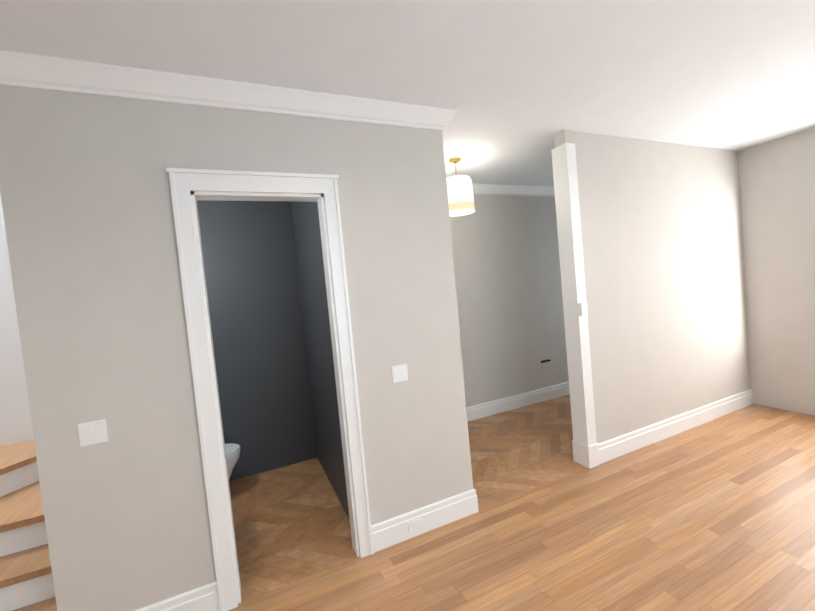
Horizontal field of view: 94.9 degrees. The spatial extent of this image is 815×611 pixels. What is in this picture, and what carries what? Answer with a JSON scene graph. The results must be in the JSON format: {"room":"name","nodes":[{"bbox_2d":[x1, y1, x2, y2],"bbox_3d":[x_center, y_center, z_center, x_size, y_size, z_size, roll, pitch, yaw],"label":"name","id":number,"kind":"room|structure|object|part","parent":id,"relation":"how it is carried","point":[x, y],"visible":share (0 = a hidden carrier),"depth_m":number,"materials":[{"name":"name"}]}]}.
{"room":"empty living room","nodes":[
{"label":"empty living room","id":0,"kind":"room"},
{"bbox_2d":[0,194,316,480],"bbox_3d":[-4.632,-0.893,2.535,8.890,5.900,0.126,-6,3,-24],"label":"wall","id":1,"kind":"structure","parent":0,"point":[268,306],"depth_m":3.82,"materials":[{"name":"grey paint"}]},
{"bbox_2d":[289,201,349,519],"bbox_3d":[-0.792,0.177,3.309,0.005,3.000,1.623,-6,3,-24],"label":"wall","id":2,"kind":"structure","parent":0,"point":[307,244],"depth_m":3.35,"materials":[{"name":"grey paint"}]},
{"bbox_2d":[0,85,750,610],"bbox_3d":[1.052,0.011,3.181,6.450,3.000,0.120,-6,3,-24],"label":"wall","id":3,"kind":"structure","parent":0,"point":[87,204],"depth_m":2.23,"materials":[{"name":"beige paint"}]},
{"bbox_2d":[78,419,108,446],"bbox_3d":[-1.608,0.652,1.915,0.115,0.115,0.010,-6,3,-24],"label":"light switch","id":4,"kind":"object","parent":3,"relation":"attached to","point":[93,432],"visible":1,"depth_m":1.91,"materials":[{"name":"white plastic"}]},
{"bbox_2d":[135,581,219,610],"bbox_3d":[-1.398,1.705,2.003,0.699,0.178,0.018,-6,3,-24],"label":"baseboard","id":5,"kind":"structure","parent":3,"relation":"attached to","point":[204,598],"depth_m":2.09,"materials":[{"name":"white paint"}]},
{"bbox_2d":[0,50,456,131],"bbox_3d":[-0.848,-1.221,2.213,2.636,0.118,0.088,-6,3,-24],"label":"crown molding","id":6,"kind":"structure","parent":3,"relation":"attached to","point":[24,70],"depth_m":2.07,"materials":[{"name":"white paint"}]},
{"bbox_2d":[166,168,373,610],"bbox_3d":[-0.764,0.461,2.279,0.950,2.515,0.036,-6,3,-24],"label":"door frame","id":7,"kind":"structure","parent":3,"relation":"attached to","point":[184,182],"depth_m":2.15,"materials":[{"name":"white paint"}]},
{"bbox_2d":[392,364,407,382],"bbox_3d":[-0.052,0.474,2.614,0.115,0.115,0.010,-6,3,-24],"label":"bathroom light switch","id":8,"kind":"object","parent":3,"relation":"attached to","point":[399,373],"visible":1,"depth_m":2.61,"materials":[{"name":"white plastic"}]},
{"bbox_2d":[371,488,478,552],"bbox_3d":[0.105,1.534,2.790,0.852,0.178,0.220,-6,3,-24],"label":"baseboard","id":9,"kind":"structure","parent":3,"relation":"attached to","point":[394,530],"depth_m":2.68,"materials":[{"name":"white paint"}]},
{"bbox_2d":[551,143,596,445],"bbox_3d":[1.507,-0.079,3.385,0.110,2.680,0.164,-6,3,-24],"label":"door frame","id":10,"kind":"structure","parent":3,"relation":"attached to","point":[564,164],"depth_m":3.34,"materials":[{"name":"white paint"}]},
{"bbox_2d":[578,302,587,315],"bbox_3d":[1.544,0.032,3.293,0.070,0.110,0.036,-6,3,-24],"label":"light switch","id":11,"kind":"object","parent":3,"relation":"attached to","point":[583,309],"visible":1,"depth_m":3.28,"materials":[{"name":"white plastic"}]},
{"bbox_2d":[572,440,599,468],"bbox_3d":[1.640,1.353,3.445,0.128,0.200,0.180,-6,3,-24],"label":"trim","id":12,"kind":"structure","parent":3,"relation":"attached to","point":[586,456],"depth_m":3.38,"materials":[{"name":"white paint"}]},
{"bbox_2d":[598,389,753,463],"bbox_3d":[2.935,1.224,3.951,2.650,0.178,0.018,-6,3,-24],"label":"baseboard","id":13,"kind":"structure","parent":3,"relation":"attached to","point":[616,447],"depth_m":3.84,"materials":[{"name":"white paint"}]},
{"bbox_2d":[0,0,814,186],"bbox_3d":[-1.838,-1.285,0.895,13.300,0.300,6.330,-6,3,-24],"label":"ceiling","id":14,"kind":"structure","parent":0,"point":[517,85],"depth_m":2.09,"materials":[{"name":"paint"}]},
{"bbox_2d":[446,157,474,215],"bbox_3d":[0.499,-1.187,3.754,0.306,0.559,0.306,-6,3,-24],"label":"pendant light","id":15,"kind":"object","parent":14,"relation":"hanging from","point":[460,195],"visible":0.88,"depth_m":3.63,"materials":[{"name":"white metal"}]},
{"bbox_2d":[446,208,474,215],"bbox_3d":[0.522,-0.937,3.765,0.298,0.004,0.298,-6,3,-24],"label":"diffuser","id":16,"kind":"object","parent":15,"relation":"attached to","point":[452,211],"depth_m":3.72,"materials":[{"name":"white glass"}]},
{"bbox_2d":[450,195,568,406],"bbox_3d":[1.440,-0.106,5.159,4.110,3.000,0.120,-6,3,-24],"label":"wall","id":17,"kind":"structure","parent":0,"point":[506,260],"depth_m":5.06,"materials":[{"name":"beige paint"}]},
{"bbox_2d":[472,183,554,196],"bbox_3d":[1.404,-1.546,5.028,3.990,0.118,0.088,-6,3,-24],"label":"crown molding","id":18,"kind":"structure","parent":17,"relation":"attached to","point":[478,189],"depth_m":5.03,"materials":[{"name":"white paint"}]},
{"bbox_2d":[466,382,569,421],"bbox_3d":[1.671,1.291,5.136,3.990,0.178,0.111,-6,3,-24],"label":"baseboard","id":19,"kind":"structure","parent":17,"relation":"attached to","point":[482,410],"depth_m":5.09,"materials":[{"name":"white paint"}]},
{"bbox_2d":[228,394,814,610],"bbox_3d":[-1.543,1.909,1.027,13.300,0.120,6.330,-6,3,-24],"label":"floor","id":20,"kind":"structure","parent":0,"point":[717,514],"depth_m":2.57,"materials":[{"name":"brown wood"}]},
{"bbox_2d":[0,440,56,610],"bbox_3d":[-4.167,0.277,1.755,4.233,3.550,1.690,-6,3,-24],"label":"staircase","id":21,"kind":"structure","parent":20,"relation":"on","point":[26,581],"depth_m":2.25,"materials":[{"name":"brown wood"}]},
{"bbox_2d":[225,443,240,495],"bbox_3d":[-1.885,1.387,3.357,0.717,0.790,0.420,-6,3,-24],"label":"toilet","id":22,"kind":"object","parent":20,"relation":"on","point":[232,450],"visible":0.1,"depth_m":3.41,"materials":[{"name":"white ceramic"}]},
{"bbox_3d":[-1.803,1.353,3.394,0.530,0.026,0.380,-6,3,-24],"label":"seat lid","id":23,"kind":"part","parent":22,"relation":"part of","materials":[{"name":"white ceramic"}]},
{"bbox_2d":[738,127,814,414],"bbox_3d":[4.332,-0.319,3.833,0.100,3.000,6.030,-6,3,-24],"label":"wall","id":24,"kind":"structure","parent":0,"point":[777,186],"depth_m":4.14,"materials":[{"name":"beige paint"}]}
]}

